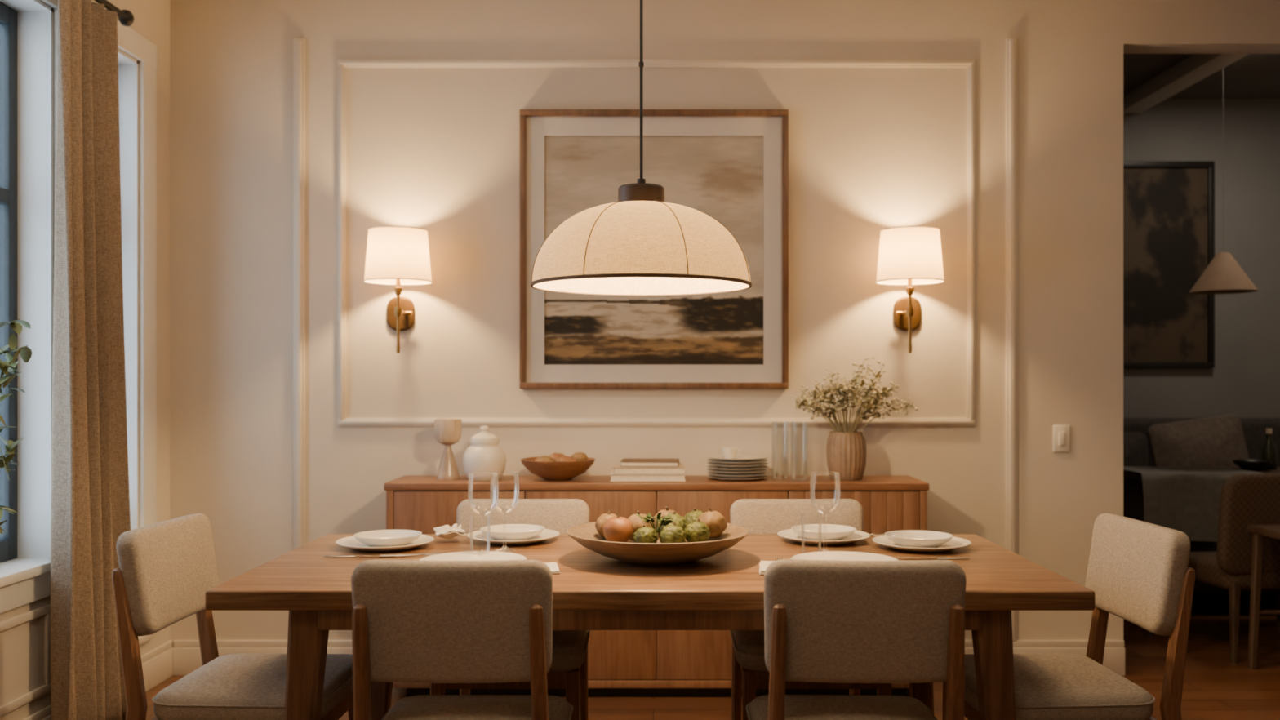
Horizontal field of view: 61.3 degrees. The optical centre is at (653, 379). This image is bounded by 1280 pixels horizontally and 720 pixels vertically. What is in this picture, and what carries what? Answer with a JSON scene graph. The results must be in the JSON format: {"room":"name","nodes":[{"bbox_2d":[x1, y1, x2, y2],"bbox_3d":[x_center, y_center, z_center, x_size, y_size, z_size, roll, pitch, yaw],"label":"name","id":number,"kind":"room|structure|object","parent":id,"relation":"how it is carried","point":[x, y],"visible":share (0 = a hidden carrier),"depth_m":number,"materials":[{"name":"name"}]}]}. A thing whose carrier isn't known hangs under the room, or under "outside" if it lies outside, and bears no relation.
{"room":"dining room","nodes":[
{"label":"dining room","id":0,"kind":"room"},
{"bbox_2d":[0,0,169,719],"bbox_3d":[-2.163,-0.230,1.577,0.160,3.000,6.155,0,0,0],"label":"wall","id":1,"kind":"structure","parent":0,"point":[21,646],"depth_m":4.53,"materials":[{"name":"paint"}]},
{"bbox_2d":[0,0,57,613],"bbox_3d":[-2.140,-0.325,3.240,0.205,2.130,1.240,0,0,0],"label":"window","id":2,"kind":"structure","parent":1,"relation":"in","point":[26,26],"depth_m":3.74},
{"bbox_2d":[0,319,31,533],"bbox_3d":[-2.006,0.211,3.148,0.331,0.809,0.284,0,0,-27],"label":"potted plant","id":3,"kind":"object","parent":2,"relation":"on","point":[25,353],"visible":1,"depth_m":3.23,"materials":[{"name":"green plant"}]},
{"bbox_2d":[0,604,151,716],"bbox_3d":[-2.076,0.920,3.580,0.014,0.300,1.760,0,0,0],"label":"trim","id":4,"kind":"structure","parent":1,"relation":"attached to","point":[45,611],"depth_m":3.64,"materials":[{"name":"paint"}]},
{"bbox_2d":[22,640,173,719],"bbox_3d":[-2.073,1.195,1.577,0.020,0.150,6.155,0,0,0],"label":"baseboard","id":5,"kind":"structure","parent":1,"relation":"attached to","point":[157,663],"depth_m":4.48,"materials":[{"name":"paint"}]},
{"bbox_2d":[94,0,134,26],"bbox_3d":[-2.010,-1.350,3.176,0.146,0.100,1.753,0,0,0],"label":"curtain rod","id":6,"kind":"object","parent":1,"relation":"attached to","point":[126,17],"visible":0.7,"depth_m":3.99,"materials":[{"name":"black metal"}]},
{"bbox_2d":[50,0,130,719],"bbox_3d":[-1.952,-0.040,3.772,0.122,2.580,0.435,0,0,0],"label":"curtain","id":7,"kind":"object","parent":6,"relation":"hanging from","point":[90,500],"visible":0.96,"depth_m":3.71,"materials":[{"name":"beige fabric"}]},
{"bbox_2d":[91,1,156,529],"bbox_3d":[-2.140,-0.325,4.176,0.205,2.130,0.663,0,0,0],"label":"window","id":8,"kind":"structure","parent":1,"relation":"in","point":[137,80],"depth_m":4.37,"materials":[{"name":"white wood"}]},
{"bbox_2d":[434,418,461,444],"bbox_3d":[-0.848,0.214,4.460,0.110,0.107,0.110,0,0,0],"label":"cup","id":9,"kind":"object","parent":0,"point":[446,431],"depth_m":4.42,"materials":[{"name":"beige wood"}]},
{"bbox_2d":[145,592,1279,719],"bbox_3d":[1.228,1.295,2.625,6.943,0.050,8.250,0,0,0],"label":"floor","id":10,"kind":"structure","parent":0,"point":[1215,687],"depth_m":4.59,"materials":[{"name":"brown wood"}]},
{"bbox_2d":[111,513,353,719],"bbox_3d":[-1.151,0.837,3.081,0.574,0.866,0.491,0,0,2],"label":"dining chair","id":11,"kind":"object","parent":10,"relation":"on","point":[166,571],"visible":0.78,"depth_m":2.93,"materials":[{"name":"beige fabric"}]},
{"bbox_2d":[351,559,573,719],"bbox_3d":[-0.458,0.840,2.677,0.491,0.861,0.566,0,0,0],"label":"dining chair","id":12,"kind":"object","parent":10,"relation":"on","point":[413,621],"visible":1,"depth_m":2.43,"materials":[{"name":"beige fabric"}]},
{"bbox_2d":[430,498,590,719],"bbox_3d":[-0.447,0.840,3.493,0.491,0.861,0.566,0,0,0],"label":"dining chair","id":13,"kind":"object","parent":10,"relation":"on","point":[568,670],"visible":0.26,"depth_m":3.68,"materials":[{"name":"beige fabric"}]},
{"bbox_2d":[204,533,1094,719],"bbox_3d":[-0.008,0.895,3.157,2.200,0.750,0.986,0,0,0],"label":"dining table","id":14,"kind":"object","parent":10,"relation":"on","point":[724,590],"visible":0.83,"depth_m":2.71,"materials":[{"name":"brown wood"}]},
{"bbox_2d":[323,555,395,556],"bbox_3d":[-0.857,0.516,3.164,0.217,0.004,0.015,0,0,0],"label":"table knife","id":15,"kind":"object","parent":14,"relation":"on","point":[324,555],"visible":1,"depth_m":3.16,"materials":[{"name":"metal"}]},
{"bbox_2d":[335,534,434,551],"bbox_3d":[-0.834,0.508,3.360,0.298,0.023,0.298,0,0,0],"label":"dinner plate","id":16,"kind":"object","parent":14,"relation":"on","point":[350,542],"visible":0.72,"depth_m":3.32,"materials":[{"name":"white ceramic"}]},
{"bbox_2d":[353,528,422,546],"bbox_3d":[-0.826,0.496,3.360,0.208,0.035,0.208,0,0,0],"label":"soup bowl","id":17,"kind":"object","parent":16,"relation":"on","point":[393,537],"visible":0.92,"depth_m":3.38,"materials":[{"name":"white ceramic"}]},
{"bbox_2d":[380,552,439,557],"bbox_3d":[-0.700,0.514,3.175,0.200,0.013,0.022,0,0,-7],"label":"fork","id":18,"kind":"object","parent":14,"relation":"on","point":[423,553],"visible":0.91,"depth_m":3.17,"materials":[{"name":"metal"}]},
{"bbox_2d":[433,523,466,538],"bbox_3d":[-0.654,0.487,3.470,0.099,0.041,0.103,0,0,-23],"label":"napkin","id":19,"kind":"object","parent":14,"relation":"on","point":[446,531],"visible":1,"depth_m":3.45,"materials":[{"name":"fabric"}]},
{"bbox_2d":[418,551,526,560],"bbox_3d":[-0.500,0.508,2.990,0.298,0.023,0.298,0,0,0],"label":"dinner plate","id":20,"kind":"object","parent":14,"relation":"on","point":[468,555],"visible":0.3,"depth_m":3.09,"materials":[{"name":"white ceramic"}]},
{"bbox_2d":[469,515,490,551],"bbox_3d":[-0.504,0.457,3.140,0.062,0.124,0.062,0,0,0],"label":"tumbler","id":21,"kind":"object","parent":14,"relation":"on","point":[470,516],"visible":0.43,"depth_m":3.15,"materials":[{"name":"clear glass"}]},
{"bbox_2d":[467,472,498,551],"bbox_3d":[-0.507,0.399,3.220,0.091,0.240,0.091,0,0,0],"label":"wine glass","id":22,"kind":"object","parent":14,"relation":"on","point":[473,507],"visible":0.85,"depth_m":3.24,"materials":[{"name":"clear glass"}]},
{"bbox_2d":[467,472,498,515],"bbox_3d":[-0.507,0.342,3.220,0.091,0.124,0.091,0,0,0],"label":"bowl","id":23,"kind":"object","parent":22,"relation":"on","point":[473,508],"depth_m":3.24,"materials":[{"name":"clear glass"}]},
{"bbox_2d":[489,471,519,551],"bbox_3d":[-0.454,0.402,3.300,0.089,0.236,0.089,0,0,0],"label":"wine glass","id":24,"kind":"object","parent":14,"relation":"on","point":[513,505],"visible":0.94,"depth_m":3.31,"materials":[{"name":"clear glass"}]},
{"bbox_2d":[489,472,519,512],"bbox_3d":[-0.454,0.346,3.300,0.089,0.122,0.089,0,0,0],"label":"bowl","id":25,"kind":"object","parent":24,"relation":"on","point":[516,474],"depth_m":3.32,"materials":[{"name":"clear glass"}]},
{"bbox_2d":[466,528,559,545],"bbox_3d":[-0.452,0.508,3.490,0.298,0.023,0.298,0,0,0],"label":"dinner plate","id":26,"kind":"object","parent":14,"relation":"on","point":[547,534],"visible":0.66,"depth_m":3.43,"materials":[{"name":"white ceramic"}]},
{"bbox_2d":[480,524,544,540],"bbox_3d":[-0.455,0.496,3.490,0.208,0.035,0.208,0,0,0],"label":"soup bowl","id":27,"kind":"object","parent":26,"relation":"on","point":[513,531],"visible":0.9,"depth_m":3.48,"materials":[{"name":"white ceramic"}]},
{"bbox_2d":[544,561,559,573],"bbox_3d":[-0.300,0.515,2.960,0.081,0.008,0.150,0,0,-9],"label":"napkin","id":28,"kind":"object","parent":14,"relation":"on","point":[553,566],"visible":0.45,"depth_m":2.95,"materials":[{"name":"fabric"}]},
{"bbox_2d":[566,521,749,565],"bbox_3d":[0.013,0.477,3.130,0.528,0.086,0.528,0,0,0],"label":"fruit bowl","id":29,"kind":"object","parent":14,"relation":"on","point":[658,553],"visible":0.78,"depth_m":2.95,"materials":[{"name":"brown wood"}]},
{"bbox_2d":[595,510,617,537],"bbox_3d":[-0.132,0.426,3.185,0.078,0.082,0.078,0,0,10],"label":"pear","id":30,"kind":"object","parent":29,"relation":"in","point":[601,520],"visible":0.41,"depth_m":3.16,"materials":[{"name":"orange food"}]},
{"bbox_2d":[603,512,633,542],"bbox_3d":[-0.101,0.426,3.095,0.087,0.090,0.089,0,0,-21],"label":"peach","id":31,"kind":"object","parent":29,"relation":"in","point":[616,529],"visible":0.89,"depth_m":3.06,"materials":[{"name":"orange food"}]},
{"bbox_2d":[627,511,654,541],"bbox_3d":[-0.042,0.430,3.180,0.092,0.091,0.090,0,0,-44],"label":"pear","id":32,"kind":"object","parent":29,"relation":"in","point":[637,523],"visible":0.27,"depth_m":3.15,"materials":[{"name":"food"}]},
{"bbox_2d":[633,524,657,542],"bbox_3d":[-0.022,0.443,3.055,0.070,0.070,0.071,0,0,-4],"label":"artichoke","id":33,"kind":"object","parent":29,"relation":"in","point":[645,534],"visible":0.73,"depth_m":3.03,"materials":[{"name":"green food"}]},
{"bbox_2d":[635,511,673,533],"bbox_3d":[0.008,0.410,3.101,0.099,0.062,0.079,0,0,-23],"label":"herb sprig","id":34,"kind":"object","parent":29,"relation":"in","point":[647,518],"visible":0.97,"depth_m":3.09,"materials":[{"name":"green plant"}]},
{"bbox_2d":[653,506,677,528],"bbox_3d":[0.043,0.425,3.266,0.087,0.086,0.086,0,0,-36],"label":"pear","id":35,"kind":"object","parent":29,"relation":"in","point":[664,512],"visible":0.22,"depth_m":3.25,"materials":[{"name":"food"}]},
{"bbox_2d":[658,522,686,542],"bbox_3d":[0.054,0.440,3.044,0.078,0.078,0.080,0,0,-20],"label":"artichoke","id":36,"kind":"object","parent":29,"relation":"in","point":[671,533],"visible":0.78,"depth_m":3.02,"materials":[{"name":"food"}]},
{"bbox_2d":[657,511,688,536],"bbox_3d":[0.058,0.433,3.170,0.095,0.094,0.098,0,0,-13],"label":"artichoke","id":37,"kind":"object","parent":29,"relation":"in","point":[680,521],"visible":0.35,"depth_m":3.15,"materials":[{"name":"green food"}]},
{"bbox_2d":[684,508,703,524],"bbox_3d":[0.127,0.425,3.245,0.080,0.080,0.082,0,0,-18],"label":"artichoke","id":38,"kind":"object","parent":29,"relation":"in","point":[692,516],"visible":0.3,"depth_m":3.22,"materials":[{"name":"green food"}]},
{"bbox_2d":[684,519,710,542],"bbox_3d":[0.124,0.435,3.086,0.076,0.077,0.080,0,0,-24],"label":"artichoke","id":39,"kind":"object","parent":29,"relation":"in","point":[695,531],"visible":0.85,"depth_m":3.06,"materials":[{"name":"green food"}]},
{"bbox_2d":[697,507,727,537],"bbox_3d":[0.171,0.419,3.168,0.088,0.088,0.087,0,0,34],"label":"pear","id":40,"kind":"object","parent":29,"relation":"on","point":[715,521],"visible":0.82,"depth_m":3.14,"materials":[{"name":"food"}]},
{"bbox_2d":[759,560,773,574],"bbox_3d":[0.335,0.513,2.955,0.091,0.012,0.170,0,0,6],"label":"napkin","id":41,"kind":"object","parent":14,"relation":"on","point":[763,565],"visible":0.27,"depth_m":2.96,"materials":[{"name":"fabric"}]},
{"bbox_2d":[800,512,822,553],"bbox_3d":[0.467,0.457,3.190,0.062,0.124,0.062,0,0,0],"label":"tumbler","id":42,"kind":"object","parent":14,"relation":"on","point":[802,513],"visible":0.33,"depth_m":3.20,"materials":[{"name":"clear glass"}]},
{"bbox_2d":[777,528,870,545],"bbox_3d":[0.550,0.508,3.490,0.298,0.023,0.298,0,0,0],"label":"dinner plate","id":43,"kind":"object","parent":14,"relation":"on","point":[789,534],"visible":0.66,"depth_m":3.46,"materials":[{"name":"white ceramic"}]},
{"bbox_2d":[791,524,856,540],"bbox_3d":[0.550,0.496,3.490,0.208,0.035,0.208,0,0,0],"label":"soup bowl","id":44,"kind":"object","parent":43,"relation":"on","point":[832,531],"visible":0.82,"depth_m":3.48,"materials":[{"name":"white ceramic"}]},
{"bbox_2d":[809,471,840,551],"bbox_3d":[0.517,0.399,3.250,0.091,0.240,0.091,0,0,0],"label":"wine glass","id":45,"kind":"object","parent":14,"relation":"on","point":[835,505],"visible":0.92,"depth_m":3.27,"materials":[{"name":"clear glass"}]},
{"bbox_2d":[809,471,840,514],"bbox_3d":[0.517,0.342,3.250,0.091,0.124,0.091,0,0,0],"label":"bowl","id":46,"kind":"object","parent":45,"relation":"on","point":[834,507],"depth_m":3.27,"materials":[{"name":"clear glass"}]},
{"bbox_2d":[790,551,898,560],"bbox_3d":[0.530,0.508,2.990,0.298,0.023,0.298,0,0,0],"label":"dinner plate","id":47,"kind":"object","parent":14,"relation":"on","point":[824,555],"visible":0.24,"depth_m":3.09,"materials":[{"name":"white ceramic"}]},
{"bbox_2d":[870,533,884,536],"bbox_3d":[0.700,0.514,3.575,0.200,0.013,0.022,0,0,0],"label":"fork","id":48,"kind":"object","parent":14,"relation":"on","point":[871,535],"visible":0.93,"depth_m":3.57,"materials":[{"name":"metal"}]},
{"bbox_2d":[872,534,971,552],"bbox_3d":[0.830,0.508,3.345,0.298,0.023,0.298,0,0,0],"label":"dinner plate","id":49,"kind":"object","parent":14,"relation":"on","point":[955,543],"visible":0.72,"depth_m":3.30,"materials":[{"name":"white ceramic"}]},
{"bbox_2d":[884,529,953,547],"bbox_3d":[0.822,0.496,3.345,0.208,0.035,0.208,0,0,0],"label":"soup bowl","id":50,"kind":"object","parent":49,"relation":"on","point":[906,538],"visible":0.91,"depth_m":3.36,"materials":[{"name":"white ceramic"}]},
{"bbox_2d":[894,557,969,559],"bbox_3d":[0.806,0.516,3.131,0.217,0.004,0.015,0,0,0],"label":"table knife","id":51,"kind":"object","parent":14,"relation":"on","point":[895,557],"visible":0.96,"depth_m":3.12,"materials":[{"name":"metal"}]},
{"bbox_2d":[383,475,928,696],"bbox_3d":[0.013,0.840,4.458,2.166,0.861,0.347,0,0,0],"label":"sideboard","id":52,"kind":"object","parent":10,"relation":"on","point":[621,663],"visible":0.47,"depth_m":4.29,"materials":[{"name":"brown wood"}]},
{"bbox_2d":[434,418,461,479],"bbox_3d":[-0.848,0.285,4.460,0.110,0.248,0.110,0,0,0],"label":"goblet","id":53,"kind":"object","parent":52,"relation":"on","point":[447,432],"visible":1,"depth_m":4.42,"materials":[{"name":"ceramic"}]},
{"bbox_2d":[462,426,506,480],"bbox_3d":[-0.694,0.298,4.440,0.176,0.221,0.176,0,0,0],"label":"ginger jar","id":54,"kind":"object","parent":52,"relation":"on","point":[484,456],"visible":0.95,"depth_m":4.38,"materials":[{"name":"beige ceramic"}]},
{"bbox_2d":[520,456,595,480],"bbox_3d":[-0.391,0.366,4.430,0.306,0.086,0.306,0,0,0],"label":"wooden bowl","id":55,"kind":"object","parent":52,"relation":"on","point":[547,470],"visible":0.93,"depth_m":4.33,"materials":[{"name":"brown wood"}]},
{"bbox_2d":[534,455,555,461],"bbox_3d":[-0.443,0.341,4.410,0.087,0.066,0.074,0,0,0],"label":"bread roll","id":56,"kind":"object","parent":55,"relation":"in","point":[544,458],"visible":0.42,"depth_m":4.39,"materials":[{"name":"orange food"}]},
{"bbox_2d":[548,453,565,461],"bbox_3d":[-0.401,0.335,4.485,0.086,0.066,0.072,0,0,0],"label":"bread roll","id":57,"kind":"object","parent":55,"relation":"in","point":[555,456],"visible":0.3,"depth_m":4.46,"materials":[{"name":"brown food"}]},
{"bbox_2d":[556,455,577,461],"bbox_3d":[-0.352,0.341,4.395,0.088,0.065,0.074,0,0,0],"label":"bread roll","id":58,"kind":"object","parent":55,"relation":"in","point":[566,458],"visible":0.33,"depth_m":4.38,"materials":[{"name":"brown food"}]},
{"bbox_2d":[571,452,587,461],"bbox_3d":[-0.306,0.325,4.465,0.072,0.054,0.060,0,0,0],"label":"bread roll","id":59,"kind":"object","parent":55,"relation":"in","point":[578,456],"visible":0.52,"depth_m":4.44,"materials":[{"name":"orange food"}]},
{"bbox_2d":[609,470,685,481],"bbox_3d":[-0.022,0.394,4.450,0.305,0.030,0.210,0,0,0],"label":"book","id":60,"kind":"object","parent":52,"relation":"on","point":[614,477],"visible":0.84,"depth_m":4.35,"materials":[{"name":"paper"}]},
{"bbox_2d":[613,462,685,474],"bbox_3d":[-0.018,0.365,4.450,0.290,0.028,0.200,0,0,-2],"label":"book","id":61,"kind":"object","parent":60,"relation":"on","point":[618,469],"visible":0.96,"depth_m":4.35,"materials":[{"name":"paper"}]},
{"bbox_2d":[620,457,679,466],"bbox_3d":[-0.012,0.340,4.450,0.235,0.022,0.170,0,0,2],"label":"book","id":62,"kind":"object","parent":61,"relation":"on","point":[625,462],"visible":1,"depth_m":4.37,"materials":[{"name":"paper"}]},
{"bbox_2d":[706,474,768,480],"bbox_3d":[0.347,0.402,4.460,0.254,0.013,0.254,0,0,0],"label":"plate","id":63,"kind":"object","parent":52,"relation":"on","point":[709,475],"visible":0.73,"depth_m":4.39,"materials":[{"name":"grey ceramic"}]},
{"bbox_2d":[707,471,768,477],"bbox_3d":[0.349,0.389,4.460,0.254,0.013,0.254,0,0,0],"label":"plate","id":64,"kind":"object","parent":63,"relation":"on","point":[708,473],"visible":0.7,"depth_m":4.39,"materials":[{"name":"grey ceramic"}]},
{"bbox_2d":[706,468,768,474],"bbox_3d":[0.346,0.376,4.460,0.254,0.013,0.254,0,0,0],"label":"plate","id":65,"kind":"object","parent":64,"relation":"on","point":[708,469],"visible":0.7,"depth_m":4.39,"materials":[{"name":"grey ceramic"}]},
{"bbox_2d":[706,465,768,471],"bbox_3d":[0.347,0.363,4.460,0.254,0.013,0.254,0,0,0],"label":"plate","id":66,"kind":"object","parent":65,"relation":"on","point":[714,467],"visible":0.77,"depth_m":4.39,"materials":[{"name":"grey ceramic"}]},
{"bbox_2d":[706,462,768,467],"bbox_3d":[0.349,0.350,4.460,0.254,0.013,0.254,0,0,0],"label":"plate","id":67,"kind":"object","parent":66,"relation":"on","point":[762,464],"visible":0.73,"depth_m":4.39,"materials":[{"name":"white ceramic"}]},
{"bbox_2d":[706,458,768,464],"bbox_3d":[0.346,0.336,4.460,0.254,0.013,0.254,0,0,0],"label":"plate","id":68,"kind":"object","parent":67,"relation":"on","point":[708,460],"visible":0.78,"depth_m":4.39,"materials":[{"name":"white ceramic"}]},
{"bbox_2d":[706,454,768,461],"bbox_3d":[0.347,0.323,4.460,0.254,0.013,0.254,0,0,0],"label":"plate","id":69,"kind":"object","parent":68,"relation":"on","point":[719,457],"visible":0.86,"depth_m":4.47,"materials":[{"name":"white ceramic"}]},
{"bbox_2d":[721,447,741,458],"bbox_3d":[0.316,0.302,4.458,0.071,0.045,0.066,0,0,40],"label":"cup","id":70,"kind":"object","parent":69,"relation":"on","point":[727,452],"visible":0.98,"depth_m":4.44,"materials":[{"name":"beige ceramic"}]},
{"bbox_2d":[771,421,788,479],"bbox_3d":[0.526,0.290,4.480,0.069,0.235,0.069,0,0,0],"label":"glass vase","id":71,"kind":"object","parent":52,"relation":"on","point":[773,423],"visible":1,"depth_m":4.50,"materials":[{"name":"clear glass"}]},
{"bbox_2d":[791,422,808,479],"bbox_3d":[0.600,0.290,4.440,0.069,0.235,0.069,0,0,0],"label":"glass vase","id":72,"kind":"object","parent":52,"relation":"on","point":[793,424],"visible":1,"depth_m":4.46,"materials":[{"name":"clear glass"}]},
{"bbox_2d":[826,431,866,480],"bbox_3d":[0.796,0.311,4.455,0.165,0.196,0.165,0,0,0],"label":"ribbed vase","id":73,"kind":"object","parent":52,"relation":"on","point":[846,452],"visible":0.94,"depth_m":4.39,"materials":[{"name":"brown ceramic"}]},
{"bbox_2d":[794,356,918,432],"bbox_3d":[0.823,0.128,4.452,0.495,0.444,0.214,0,0,2],"label":"bouquet","id":74,"kind":"object","parent":73,"relation":"in","point":[843,402],"visible":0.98,"depth_m":4.43,"materials":[{"name":"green plant"}]},
{"bbox_2d":[729,498,891,719],"bbox_3d":[0.492,0.840,3.493,0.491,0.861,0.566,0,0,0],"label":"dining chair","id":75,"kind":"object","parent":10,"relation":"on","point":[749,672],"visible":0.36,"depth_m":3.68,"materials":[{"name":"beige fabric"}]},
{"bbox_2d":[745,559,966,719],"bbox_3d":[0.486,0.840,2.677,0.491,0.861,0.566,0,0,1],"label":"dining chair","id":76,"kind":"object","parent":10,"relation":"on","point":[825,620],"visible":1,"depth_m":2.43,"materials":[{"name":"beige fabric"}]},
{"bbox_2d":[942,513,1195,719],"bbox_3d":[1.151,0.837,3.081,0.574,0.866,0.491,0,0,-3],"label":"dining chair","id":77,"kind":"object","parent":10,"relation":"on","point":[1139,573],"visible":0.84,"depth_m":2.93,"materials":[{"name":"beige fabric"}]},
{"bbox_2d":[1123,417,1279,592],"bbox_3d":[3.050,0.750,6.190,1.920,1.040,0.820,0,0,0],"label":"sofa","id":78,"kind":"object","parent":10,"relation":"on","point":[1254,429],"visible":0.02,"depth_m":6.38,"materials":[{"name":"fabric"}]},
{"bbox_2d":[1123,431,1148,466],"bbox_3d":[2.620,0.480,6.220,0.468,0.375,0.148,0,0,-1],"label":"cushion","id":79,"kind":"object","parent":78,"relation":"on","point":[1135,453],"visible":0.17,"depth_m":6.19,"materials":[{"name":"fabric"}]},
{"bbox_2d":[1146,413,1249,466],"bbox_3d":[3.150,0.440,6.220,0.580,0.485,0.152,0,0,0],"label":"cushion","id":80,"kind":"object","parent":78,"relation":"on","point":[1213,441],"visible":0.66,"depth_m":6.19,"materials":[{"name":"fabric"}]},
{"bbox_2d":[1123,466,1279,637],"bbox_3d":[2.950,0.865,5.500,1.100,0.810,0.400,0,0,0],"label":"side table","id":81,"kind":"object","parent":10,"relation":"on","point":[1126,473],"visible":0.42,"depth_m":5.44,"materials":[{"name":"brown wood"}]},
{"bbox_2d":[1123,466,1262,542],"bbox_3d":[2.690,0.623,5.500,0.600,0.335,0.483,0,0,0],"label":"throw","id":82,"kind":"object","parent":81,"relation":"on","point":[1186,500],"visible":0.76,"depth_m":5.29,"materials":[{"name":"grey fabric"}]},
{"bbox_2d":[1231,459,1272,471],"bbox_3d":[3.050,0.435,5.500,0.180,0.050,0.180,0,0,0],"label":"bowl","id":83,"kind":"object","parent":81,"relation":"on","point":[1245,464],"visible":0.98,"depth_m":5.45,"materials":[{"name":"black ceramic"}]},
{"bbox_2d":[1261,428,1276,470],"bbox_3d":[3.170,0.355,5.560,0.070,0.210,0.070,0,0,0],"label":"bottle","id":84,"kind":"object","parent":81,"relation":"on","point":[1268,449],"visible":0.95,"depth_m":5.54,"materials":[{"name":"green glass"}]},
{"bbox_2d":[1187,473,1279,663],"bbox_3d":[2.838,0.845,5.040,0.660,0.850,0.479,0,0,-6],"label":"dining chair","id":85,"kind":"object","parent":10,"relation":"on","point":[1246,500],"visible":0.86,"depth_m":4.81,"materials":[{"name":"brown wood"}]},
{"bbox_2d":[1247,524,1279,669],"bbox_3d":[2.800,0.953,4.600,0.360,0.635,0.340,0,0,0],"label":"wooden stool","id":86,"kind":"object","parent":10,"relation":"on","point":[1259,531],"visible":1,"depth_m":4.73,"materials":[{"name":"brown wood"}]},
{"bbox_2d":[169,0,1279,647],"bbox_3d":[1.228,-0.230,4.728,6.943,3.000,0.145,0,0,0],"label":"wall","id":87,"kind":"structure","parent":0,"point":[436,150],"depth_m":4.66,"materials":[{"name":"paint"}]},
{"bbox_2d":[363,226,432,353],"bbox_3d":[-1.060,-0.367,4.501,0.281,0.512,0.308,0,0,0],"label":"wall sconce","id":88,"kind":"object","parent":87,"relation":"attached to","point":[397,255],"visible":1,"depth_m":4.39,"materials":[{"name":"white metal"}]},
{"bbox_2d":[173,640,1124,675],"bbox_3d":[-0.018,1.195,4.645,4.089,0.150,0.020,0,0,0],"label":"baseboard","id":89,"kind":"structure","parent":87,"relation":"attached to","point":[187,658],"depth_m":4.63,"materials":[{"name":"paint"}]},
{"bbox_2d":[519,109,788,388],"bbox_3d":[0.003,-0.560,4.634,1.150,1.195,0.038,0,0,0],"label":"framed painting","id":90,"kind":"object","parent":87,"relation":"attached to","point":[731,166],"visible":0.67,"depth_m":4.65,"materials":[{"name":"beige paper"}]},
{"bbox_2d":[293,38,1017,640],"bbox_3d":[0.009,-0.175,4.645,3.114,2.590,0.020,0,0,0],"label":"trim","id":91,"kind":"structure","parent":87,"relation":"attached to","point":[299,43],"depth_m":4.64,"materials":[{"name":"paint"}]},
{"bbox_2d":[337,59,975,426],"bbox_3d":[0.014,-0.591,4.646,2.744,1.578,0.018,0,0,0],"label":"trim","id":92,"kind":"structure","parent":87,"relation":"attached to","point":[343,64],"depth_m":4.64,"materials":[{"name":"paint"}]},
{"bbox_2d":[875,226,944,353],"bbox_3d":[1.066,-0.367,4.501,0.281,0.512,0.308,0,0,0],"label":"wall sconce","id":93,"kind":"object","parent":87,"relation":"attached to","point":[909,255],"visible":1,"depth_m":4.39,"materials":[{"name":"white fabric"}]},
{"bbox_2d":[1053,425,1070,452],"bbox_3d":[1.759,0.253,4.649,0.072,0.115,0.012,0,0,0],"label":"light switch","id":94,"kind":"object","parent":87,"relation":"attached to","point":[1061,433],"visible":1,"depth_m":4.65,"materials":[{"name":"plastic"}]},
{"bbox_2d":[1123,98,1279,417],"bbox_3d":[2.950,-0.230,6.700,3.500,3.000,0.100,0,0,0],"label":"wall","id":95,"kind":"structure","parent":0,"point":[1244,380],"depth_m":6.65,"materials":[{"name":"paint"}]},
{"bbox_2d":[1123,161,1214,368],"bbox_3d":[2.990,-0.708,6.631,0.900,1.265,0.033,0,0,0],"label":"picture","id":96,"kind":"object","parent":95,"relation":"attached to","point":[1169,206],"visible":0.64,"depth_m":6.63,"materials":[{"name":"brown paper"}]},
{"bbox_2d":[1123,53,1279,98],"bbox_3d":[2.950,-1.755,5.739,3.500,0.050,2.022,0,0,0],"label":"ceiling","id":97,"kind":"structure","parent":0,"point":[1252,76],"depth_m":6.17,"materials":[{"name":"paint"}]},
{"bbox_2d":[1123,53,1248,113],"bbox_3d":[2.930,-1.685,5.725,0.140,0.090,1.850,0,0,0],"label":"ceiling beam","id":98,"kind":"structure","parent":97,"relation":"attached to","point":[1195,68],"depth_m":5.98,"materials":[{"name":"paint"}]},
{"bbox_2d":[1189,63,1257,294],"bbox_3d":[2.955,-1.048,5.600,0.320,1.183,0.320,0,0,0],"label":"cone pendant","id":99,"kind":"object","parent":97,"relation":"hanging from","point":[1223,275],"visible":1,"depth_m":5.54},
{"bbox_3d":[1.229,-1.755,1.614,6.943,0.050,6.228,0,0,0],"label":"ceiling","id":100,"kind":"structure","parent":0,"visible":0},
{"bbox_2d":[530,0,751,295],"bbox_3d":[-0.034,-0.996,3.050,0.621,1.468,0.621,0,0,0],"label":"pendant lamp","id":101,"kind":"object","parent":100,"relation":"hanging from","point":[640,243],"visible":1,"depth_m":2.84,"materials":[{"name":"fabric"}]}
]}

